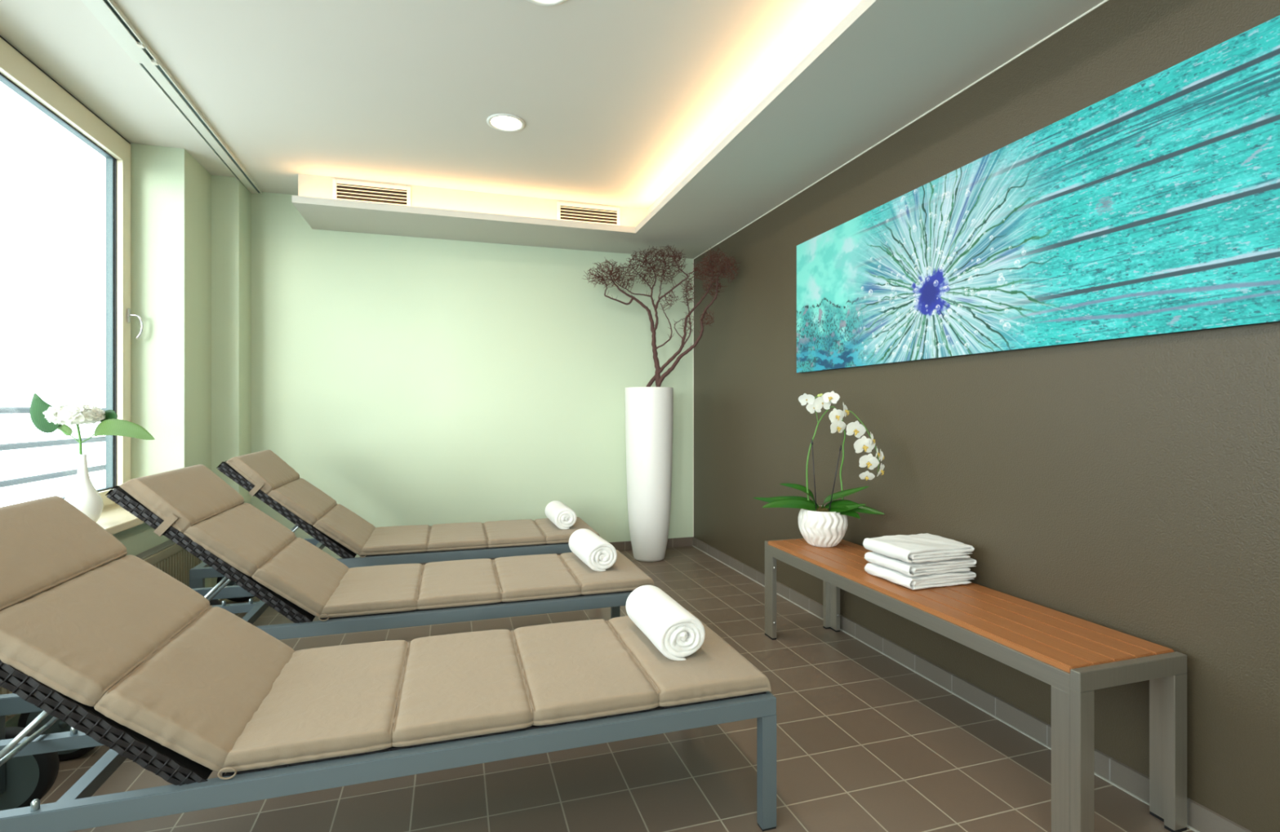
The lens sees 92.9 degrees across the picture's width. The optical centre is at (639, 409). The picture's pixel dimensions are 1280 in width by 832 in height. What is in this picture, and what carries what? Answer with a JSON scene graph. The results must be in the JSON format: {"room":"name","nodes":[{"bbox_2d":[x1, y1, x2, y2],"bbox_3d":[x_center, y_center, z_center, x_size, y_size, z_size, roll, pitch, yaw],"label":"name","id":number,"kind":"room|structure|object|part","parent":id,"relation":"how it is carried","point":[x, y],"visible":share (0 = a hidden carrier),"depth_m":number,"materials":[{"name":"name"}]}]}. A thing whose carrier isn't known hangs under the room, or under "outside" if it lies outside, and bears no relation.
{"room":"spa","nodes":[
{"label":"spa","id":0,"kind":"room"},
{"bbox_2d":[5,522,169,726],"bbox_3d":[-1.919,0.854,0.372,0.450,0.592,6.440,0,0,-17],"label":"wall","id":1,"kind":"structure","parent":0,"point":[139,539],"depth_m":3.03,"materials":[{"name":"green paint"}]},
{"bbox_2d":[0,37,143,509],"bbox_3d":[-2.599,-0.490,2.554,0.144,2.020,1.870,0,0,-17],"label":"window","id":2,"kind":"structure","parent":1,"relation":"in","point":[18,73],"depth_m":3.31,"materials":[{"name":"beige paint"}]},
{"bbox_3d":[-2.847,-0.525,3.387,0.010,0.080,0.027,0,0,-17],"label":"handle","id":3,"kind":"part","parent":2,"relation":"part of","materials":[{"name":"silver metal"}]},
{"bbox_3d":[-2.817,-0.464,3.401,0.066,0.139,0.019,0,0,-30],"label":"lever","id":4,"kind":"part","parent":2,"relation":"part of","materials":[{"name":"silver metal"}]},
{"bbox_2d":[96,505,144,534],"bbox_3d":[-1.836,0.538,0.450,0.355,0.036,6.340,0,0,-17],"label":"window sill","id":5,"kind":"structure","parent":1,"relation":"on","point":[115,519],"depth_m":2.89,"materials":[{"name":"beige stone"}]},
{"bbox_2d":[64,453,103,522],"bbox_3d":[-2.489,0.359,2.718,0.139,0.321,0.139,0,0,-17],"label":"bud vase","id":6,"kind":"object","parent":5,"relation":"on","point":[82,495],"visible":0.73,"depth_m":2.70,"materials":[{"name":"white ceramic"}]},
{"bbox_2d":[29,392,154,454],"bbox_3d":[-2.443,0.093,2.739,0.556,0.339,0.196,0,0,-11],"label":"hydrangea","id":7,"kind":"object","parent":6,"relation":"in","point":[46,418],"visible":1,"depth_m":2.70,"materials":[{"name":"white plant"}]},
{"bbox_3d":[-2.506,0.146,2.719,0.044,0.232,0.012,0,0,5],"label":"stem","id":8,"kind":"part","parent":7,"relation":"part of","materials":[{"name":"green plant"}]},
{"bbox_2d":[130,142,251,587],"bbox_3d":[-2.805,-0.180,3.814,0.460,2.660,0.660,0,0,-17],"label":"wall","id":9,"kind":"structure","parent":0,"point":[191,226],"depth_m":3.55,"materials":[{"name":"green paint"}]},
{"bbox_2d":[0,35,130,144],"bbox_3d":[-2.051,-1.505,0.384,0.205,0.010,6.340,0,0,-17],"label":"trim","id":10,"kind":"structure","parent":9,"relation":"attached to","point":[1,37],"depth_m":2.83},
{"bbox_2d":[0,0,849,208],"bbox_3d":[-0.272,-1.585,1.224,4.100,0.150,7.500,0,0,-17],"label":"ceiling","id":11,"kind":"structure","parent":0,"point":[615,100],"depth_m":2.79,"materials":[{"name":"paint"}]},
{"bbox_2d":[80,0,262,194],"bbox_3d":[-1.600,-1.497,1.063,0.112,0.026,6.600,0,0,-19],"label":"track","id":12,"kind":"object","parent":11,"relation":"attached to","point":[107,12],"visible":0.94,"depth_m":2.73,"materials":[{"name":"white metal"}]},
{"bbox_2d":[486,113,524,132],"bbox_3d":[-0.704,-1.506,3.196,0.198,0.009,0.198,0,0,-17],"label":"recessed light","id":13,"kind":"object","parent":11,"relation":"in","point":[507,122],"visible":1,"depth_m":3.19,"materials":[{"name":"white"}]},
{"bbox_2d":[490,115,520,129],"bbox_3d":[-0.704,-1.508,3.196,0.156,0.003,0.156,0,0,-17],"label":"diffuser","id":14,"kind":"object","parent":13,"relation":"attached to","point":[497,122],"depth_m":3.20,"materials":[{"name":"white"}]},
{"bbox_2d":[526,0,566,6],"bbox_3d":[-0.343,-1.506,2.170,0.198,0.009,0.198,0,0,-17],"label":"recessed light","id":15,"kind":"object","parent":11,"relation":"in","point":[540,2],"visible":1,"depth_m":2.25,"materials":[{"name":"white"}]},
{"bbox_2d":[537,0,555,1],"bbox_3d":[-0.343,-1.508,2.170,0.156,0.003,0.156,0,0,-17],"label":"diffuser","id":16,"kind":"object","parent":15,"relation":"attached to","point":[538,0],"depth_m":2.24,"materials":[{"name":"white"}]},
{"bbox_2d":[251,191,693,558],"bbox_3d":[-1.440,-0.180,4.684,3.901,2.660,0.200,0,0,-17],"label":"wall","id":17,"kind":"structure","parent":0,"point":[408,380],"depth_m":4.59,"materials":[{"name":"green paint"}]},
{"bbox_2d":[420,537,693,564],"bbox_3d":[-1.118,1.113,4.672,3.270,0.073,0.011,0,0,-17],"label":"baseboard","id":18,"kind":"structure","parent":17,"relation":"attached to","point":[682,541],"depth_m":5.09,"materials":[{"name":"tile"}]},
{"bbox_2d":[40,546,1195,831],"bbox_3d":[-0.272,1.200,1.224,4.100,0.100,7.500,0,0,-17],"label":"floor","id":19,"kind":"structure","parent":0,"point":[865,742],"depth_m":1.95,"materials":[{"name":"tile"}]},
{"bbox_2d":[0,539,201,721],"bbox_3d":[-2.275,0.929,2.470,0.096,0.442,2.268,0,0,-17],"label":"radiator","id":20,"kind":"object","parent":19,"relation":"on","point":[168,557],"visible":0.23,"depth_m":3.19,"materials":[{"name":"metal"}]},
{"bbox_2d":[134,539,175,559],"bbox_3d":[-2.274,0.717,2.471,0.066,0.017,2.260,0,0,-17],"label":"grille","id":21,"kind":"object","parent":20,"relation":"attached to","point":[157,552],"depth_m":3.09,"materials":[{"name":"metal"}]},
{"bbox_2d":[17,464,654,760],"bbox_3d":[-1.066,0.694,2.633,2.190,0.912,0.758,0,0,-17],"label":"sun lounger","id":22,"kind":"object","parent":19,"relation":"on","point":[193,507],"visible":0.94,"depth_m":2.43,"materials":[{"name":"fabric"}]},
{"bbox_3d":[-1.611,0.542,2.456,0.630,0.545,0.570,0,0,-17],"label":"backrest","id":23,"kind":"part","parent":22,"relation":"part of","materials":[{"name":"wicker"}]},
{"bbox_3d":[-1.630,0.689,2.355,0.191,0.193,0.312,0,0,-17],"label":"support rod","id":24,"kind":"part","parent":22,"relation":"part of","materials":[{"name":"silver metal"}]},
{"bbox_3d":[-1.112,0.814,2.942,2.095,0.048,0.032,0,0,-17],"label":"rail","id":25,"kind":"part","parent":22,"relation":"part of","materials":[{"name":"silver metal"}]},
{"bbox_2d":[120,464,654,617],"bbox_3d":[-0.951,0.511,2.660,1.943,0.546,0.594,0,0,-17],"label":"cushion","id":26,"kind":"object","parent":22,"relation":"on","point":[193,507],"depth_m":2.45,"materials":[{"name":"beige fabric"}]},
{"bbox_3d":[-0.930,0.814,2.352,2.095,0.048,0.032,0,0,-17],"label":"rail","id":27,"kind":"part","parent":22,"relation":"part of","materials":[{"name":"silver metal"}]},
{"bbox_3d":[-0.660,0.801,2.758,1.302,0.022,0.568,0,0,-17],"label":"seat panel","id":28,"kind":"part","parent":22,"relation":"part of","materials":[{"name":"fabric"}]},
{"bbox_2d":[568,528,617,571],"bbox_3d":[-0.233,0.670,2.931,0.147,0.134,0.369,0,0,-21],"label":"rolled towel","id":29,"kind":"object","parent":22,"relation":"on","point":[597,553],"visible":1,"depth_m":2.78,"materials":[{"name":"white fabric"}]},
{"bbox_3d":[-0.131,0.991,3.244,0.043,0.306,0.032,0,0,-17],"label":"leg","id":30,"kind":"part","parent":22,"relation":"part of","materials":[{"name":"silver metal"}]},
{"bbox_2d":[0,495,776,831],"bbox_3d":[-0.767,0.694,1.660,2.190,0.912,0.758,0,0,-17],"label":"sun lounger","id":31,"kind":"object","parent":19,"relation":"on","point":[95,637],"visible":0.96,"depth_m":1.49,"materials":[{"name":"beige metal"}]},
{"bbox_3d":[-1.787,0.949,1.669,0.055,0.222,0.032,0,0,-17],"label":"leg","id":32,"kind":"part","parent":31,"relation":"part of","materials":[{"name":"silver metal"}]},
{"bbox_3d":[-0.812,0.814,1.969,2.095,0.048,0.032,0,0,-17],"label":"rail","id":33,"kind":"part","parent":31,"relation":"part of","materials":[{"name":"silver metal"}]},
{"bbox_3d":[-1.331,0.689,1.382,0.191,0.193,0.312,0,0,-17],"label":"support rod","id":34,"kind":"part","parent":31,"relation":"part of","materials":[{"name":"silver metal"}]},
{"bbox_3d":[-1.312,0.542,1.483,0.630,0.545,0.570,0,0,-17],"label":"backrest","id":35,"kind":"part","parent":31,"relation":"part of","materials":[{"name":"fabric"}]},
{"bbox_3d":[-0.631,0.814,1.379,2.095,0.048,0.032,0,0,-17],"label":"rail","id":36,"kind":"part","parent":31,"relation":"part of","materials":[{"name":"silver metal"}]},
{"bbox_3d":[-0.361,0.801,1.785,1.302,0.022,0.568,0,0,-17],"label":"seat panel","id":37,"kind":"part","parent":31,"relation":"part of","materials":[{"name":"fabric"}]},
{"bbox_2d":[625,584,705,660],"bbox_3d":[0.073,0.671,1.948,0.150,0.131,0.357,0,0,-18],"label":"rolled towel","id":38,"kind":"object","parent":31,"relation":"on","point":[674,631],"visible":1,"depth_m":1.81,"materials":[{"name":"white fabric"}]},
{"bbox_3d":[0.350,0.991,1.680,0.043,0.306,0.032,0,0,-17],"label":"leg","id":39,"kind":"part","parent":31,"relation":"part of","materials":[{"name":"silver metal"}]},
{"bbox_2d":[189,449,599,605],"bbox_3d":[-1.367,0.694,3.613,2.190,0.912,0.758,0,0,-17],"label":"sun lounger","id":40,"kind":"object","parent":19,"relation":"on","point":[266,477],"visible":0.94,"depth_m":3.40,"materials":[{"name":"fabric"}]},
{"bbox_3d":[-2.206,0.949,3.031,0.055,0.222,0.032,0,0,-17],"label":"leg","id":41,"kind":"part","parent":40,"relation":"part of","materials":[{"name":"silver metal"}]},
{"bbox_3d":[-2.304,0.815,3.325,0.040,0.046,0.586,0,0,-17],"label":"head rail","id":42,"kind":"part","parent":40,"relation":"part of","materials":[{"name":"silver metal"}]},
{"bbox_3d":[-1.912,0.542,3.436,0.630,0.545,0.570,0,0,-17],"label":"backrest","id":43,"kind":"part","parent":40,"relation":"part of","materials":[{"name":"wicker"}]},
{"bbox_3d":[-1.932,0.689,3.334,0.191,0.193,0.312,0,0,-17],"label":"support rod","id":44,"kind":"part","parent":40,"relation":"part of","materials":[{"name":"silver metal"}]},
{"bbox_3d":[-1.413,0.814,3.922,2.095,0.048,0.032,0,0,-17],"label":"rail","id":45,"kind":"part","parent":40,"relation":"part of","materials":[{"name":"silver metal"}]},
{"bbox_3d":[-1.231,0.814,3.331,2.095,0.048,0.032,0,0,-17],"label":"rail","id":46,"kind":"part","parent":40,"relation":"part of","materials":[{"name":"silver metal"}]},
{"bbox_2d":[226,449,599,555],"bbox_3d":[-1.252,0.511,3.640,1.943,0.546,0.594,0,0,-17],"label":"cushion","id":47,"kind":"object","parent":40,"relation":"on","point":[266,477],"depth_m":3.42,"materials":[{"name":"beige fabric"}]},
{"bbox_3d":[-0.961,0.801,3.737,1.302,0.022,0.568,0,0,-17],"label":"seat panel","id":48,"kind":"part","parent":40,"relation":"part of","materials":[{"name":"metal"}]},
{"bbox_2d":[544,500,576,529],"bbox_3d":[-0.512,0.671,3.902,0.139,0.131,0.370,0,0,-19],"label":"rolled towel","id":49,"kind":"object","parent":40,"relation":"on","point":[563,517],"visible":1,"depth_m":3.74,"materials":[{"name":"white fabric"}]},
{"bbox_2d":[625,386,673,561],"bbox_3d":[0.071,0.489,4.709,0.374,1.321,0.374,0,0,-17],"label":"floor vase","id":50,"kind":"object","parent":19,"relation":"on","point":[649,411],"visible":1,"depth_m":4.56,"materials":[{"name":"white ceramic"}]},
{"bbox_2d":[582,244,741,386],"bbox_3d":[0.176,-0.513,4.545,1.206,1.490,0.413,0,0,20],"label":"bare branch","id":51,"kind":"object","parent":50,"relation":"in","point":[658,379],"visible":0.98,"depth_m":4.58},
{"bbox_2d":[764,537,1186,831],"bbox_3d":[1.067,0.908,2.389,0.395,0.484,1.640,0,0,-17],"label":"bench","id":52,"kind":"object","parent":19,"relation":"on","point":[1077,656],"visible":0.86,"depth_m":1.71,"materials":[{"name":"wood"}]},
{"bbox_3d":[0.665,0.930,3.110,0.050,0.423,0.027,0,0,-17],"label":"leg","id":53,"kind":"part","parent":52,"relation":"part of","materials":[{"name":"metal"}]},
{"bbox_3d":[0.665,0.938,3.067,0.024,0.408,0.052,0,0,-17],"label":"leg","id":54,"kind":"part","parent":52,"relation":"part of","materials":[{"name":"metal"}]},
{"bbox_3d":[0.830,0.695,3.160,0.395,0.050,0.027,0,0,-17],"label":"frame","id":55,"kind":"part","parent":52,"relation":"part of","materials":[{"name":"metal"}]},
{"bbox_2d":[797,505,847,547],"bbox_3d":[0.900,0.577,3.000,0.235,0.178,0.235,0,0,-17],"label":"plant pot","id":56,"kind":"object","parent":52,"relation":"on","point":[818,529],"visible":0.88,"depth_m":2.91,"materials":[{"name":"white ceramic"}]},
{"bbox_2d":[752,391,884,518],"bbox_3d":[0.886,0.213,2.954,0.615,0.609,0.288,0,0,33],"label":"orchid","id":57,"kind":"object","parent":56,"relation":"on","point":[845,507],"visible":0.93,"depth_m":2.92,"materials":[{"name":"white plant"}]},
{"bbox_3d":[0.808,-0.053,2.958,0.082,0.064,0.009,-7,21,33],"label":"flower","id":58,"kind":"part","parent":57,"relation":"part of","materials":[{"name":"white plant"}]},
{"bbox_3d":[0.845,-0.014,2.960,0.082,0.064,0.009,-8,-13,-17],"label":"flower","id":59,"kind":"part","parent":57,"relation":"part of","materials":[{"name":"white plant"}]},
{"bbox_3d":[0.891,0.244,2.987,0.145,0.524,0.038,0,0,22],"label":"stem","id":60,"kind":"part","parent":57,"relation":"part of","materials":[{"name":"green plant"}]},
{"bbox_3d":[0.889,-0.038,2.958,0.095,0.074,0.010,-1,8,-10],"label":"flower","id":61,"kind":"part","parent":57,"relation":"part of","materials":[{"name":"white plant"}]},
{"bbox_3d":[0.922,-0.063,2.931,0.082,0.064,0.009,9,-15,32],"label":"flower","id":62,"kind":"part","parent":57,"relation":"part of","materials":[{"name":"white plant"}]},
{"bbox_3d":[0.936,0.024,2.905,0.086,0.067,0.009,-13,3,-15],"label":"flower","id":63,"kind":"part","parent":57,"relation":"part of","materials":[{"name":"white plant"}]},
{"bbox_3d":[0.941,0.077,2.898,0.090,0.071,0.010,-2,9,-20],"label":"flower","id":64,"kind":"part","parent":57,"relation":"part of","materials":[{"name":"white plant"}]},
{"bbox_3d":[0.964,-0.002,2.865,0.010,0.071,0.090,-6,-4,30],"label":"flower","id":65,"kind":"part","parent":57,"relation":"part of","materials":[{"name":"white plant"}]},
{"bbox_3d":[0.999,0.087,2.818,0.099,0.078,0.011,14,3,-9],"label":"flower","id":66,"kind":"part","parent":57,"relation":"part of","materials":[{"name":"white plant"}]},
{"bbox_3d":[1.033,0.254,2.870,0.016,0.505,0.220,0,0,-37],"label":"stem","id":67,"kind":"part","parent":57,"relation":"part of","materials":[{"name":"green plant"}]},
{"bbox_3d":[1.023,0.158,2.778,0.103,0.081,0.011,-3,8,-5],"label":"flower","id":68,"kind":"part","parent":57,"relation":"part of","materials":[{"name":"white plant"}]},
{"bbox_3d":[1.031,0.299,2.764,0.069,0.054,0.007,2,35,14],"label":"flower","id":69,"kind":"part","parent":57,"relation":"part of","materials":[{"name":"white plant"}]},
{"bbox_3d":[1.037,0.233,2.758,0.095,0.074,0.010,13,11,-5],"label":"flower","id":70,"kind":"part","parent":57,"relation":"part of","materials":[{"name":"white plant"}]},
{"bbox_3d":[1.046,0.129,2.748,0.008,0.061,0.078,0,-9,15],"label":"flower","id":71,"kind":"part","parent":57,"relation":"part of","materials":[{"name":"white plant"}]},
{"bbox_3d":[1.072,0.265,2.707,0.008,0.061,0.078,18,22,34],"label":"flower","id":72,"kind":"part","parent":57,"relation":"part of","materials":[{"name":"white plant"}]},
{"bbox_3d":[1.076,0.201,2.714,0.007,0.054,0.069,0,4,10],"label":"flower","id":73,"kind":"part","parent":57,"relation":"part of","materials":[{"name":"white plant"}]},
{"bbox_3d":[0.995,0.930,3.211,0.050,0.423,0.027,0,0,-17],"label":"leg","id":74,"kind":"part","parent":52,"relation":"part of","materials":[{"name":"metal"}]},
{"bbox_3d":[1.019,0.938,3.176,0.024,0.408,0.052,0,0,-17],"label":"leg","id":75,"kind":"part","parent":52,"relation":"part of","materials":[{"name":"metal"}]},
{"bbox_3d":[0.890,0.710,2.335,0.025,0.051,1.586,0,0,-17],"label":"rail","id":76,"kind":"part","parent":52,"relation":"part of","materials":[{"name":"metal"}]},
{"bbox_2d":[864,562,976,589],"bbox_3d":[1.099,0.640,2.393,0.323,0.048,0.257,0,0,-17],"label":"folded towel","id":77,"kind":"object","parent":52,"relation":"on","point":[948,579],"visible":0.54,"depth_m":2.29,"materials":[{"name":"white fabric"}]},
{"bbox_2d":[864,551,976,576],"bbox_3d":[1.099,0.591,2.398,0.329,0.050,0.260,0,0,-18],"label":"folded towel","id":78,"kind":"object","parent":77,"relation":"on","point":[913,569],"visible":0.6,"depth_m":2.29,"materials":[{"name":"white fabric"}]},
{"bbox_2d":[862,533,974,563],"bbox_3d":[1.091,0.540,2.394,0.325,0.056,0.260,0,0,-17],"label":"folded towel","id":79,"kind":"object","parent":78,"relation":"on","point":[922,547],"visible":1,"depth_m":2.31,"materials":[{"name":"white fabric"}]},
{"bbox_3d":[1.116,0.938,1.603,0.024,0.408,0.052,0,0,-17],"label":"leg","id":80,"kind":"part","parent":52,"relation":"part of","materials":[{"name":"metal"}]},
{"bbox_3d":[1.139,0.930,1.568,0.050,0.423,0.027,0,0,-17],"label":"leg","id":81,"kind":"part","parent":52,"relation":"part of","materials":[{"name":"metal"}]},
{"bbox_3d":[1.304,0.695,1.619,0.395,0.050,0.027,0,0,-17],"label":"frame","id":82,"kind":"part","parent":52,"relation":"part of","materials":[{"name":"metal"}]},
{"bbox_3d":[1.469,0.938,1.711,0.024,0.408,0.052,0,0,-17],"label":"leg","id":83,"kind":"part","parent":52,"relation":"part of","materials":[{"name":"metal"}]},
{"bbox_3d":[1.469,0.930,1.669,0.050,0.423,0.027,0,0,-17],"label":"leg","id":84,"kind":"part","parent":52,"relation":"part of","materials":[{"name":"metal"}]},
{"bbox_2d":[291,0,1104,258],"bbox_3d":[0.111,-1.395,1.342,2.901,0.230,7.100,0,0,-17],"label":"ceiling","id":85,"kind":"structure","parent":0,"point":[876,67],"depth_m":2.88,"materials":[{"name":"paint"}]},
{"bbox_2d":[332,178,410,205],"bbox_3d":[-1.766,-1.417,4.014,0.475,0.155,0.011,0,0,-17],"label":"ceiling vent","id":86,"kind":"object","parent":85,"relation":"in","point":[349,190],"visible":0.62,"depth_m":4.01,"materials":[{"name":"beige metal"}]},
{"bbox_2d":[556,201,620,225],"bbox_3d":[-0.372,-1.417,4.442,0.470,0.155,0.011,0,0,-17],"label":"ceiling vent","id":87,"kind":"object","parent":85,"relation":"in","point":[566,211],"visible":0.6,"depth_m":4.44,"materials":[{"name":"beige metal"}]},
{"bbox_2d":[693,0,1279,831],"bbox_3d":[1.593,-0.180,1.798,0.200,2.660,7.500,0,0,-17],"label":"wall","id":88,"kind":"structure","parent":0,"point":[1128,486],"depth_m":2.06,"materials":[{"name":"brown paint"}]},
{"bbox_2d":[693,0,1108,536],"bbox_3d":[1.495,-0.103,1.768,0.004,2.356,7.100,0,0,-17],"label":"trim","id":89,"kind":"structure","parent":88,"relation":"attached to","point":[1104,1],"depth_m":2.85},
{"bbox_2d":[692,536,1252,831],"bbox_3d":[1.492,1.113,1.767,0.011,0.073,7.100,0,0,-17],"label":"baseboard","id":90,"kind":"structure","parent":88,"relation":"attached to","point":[1202,819],"depth_m":2.32,"materials":[{"name":"tile"}]},
{"bbox_2d":[796,15,1279,373],"bbox_3d":[1.282,-0.587,2.412,0.029,0.742,2.400,0,0,-17],"label":"canvas painting","id":91,"kind":"object","parent":88,"relation":"attached to","point":[1152,207],"visible":1,"depth_m":1.94},
{"bbox_3d":[-3.020,1.375,1.059,1.250,0.150,10.200,0,0,-17],"label":"balcony slab","id":92,"kind":"object","parent":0,"visible":0},
{"bbox_2d":[0,407,105,487],"bbox_3d":[-3.127,0.635,0.984,0.060,1.330,8.720,0,0,-17],"label":"balcony railing","id":93,"kind":"object","parent":92,"relation":"on","point":[5,446],"visible":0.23,"depth_m":4.12,"materials":[{"name":"grey metal"}]}
]}

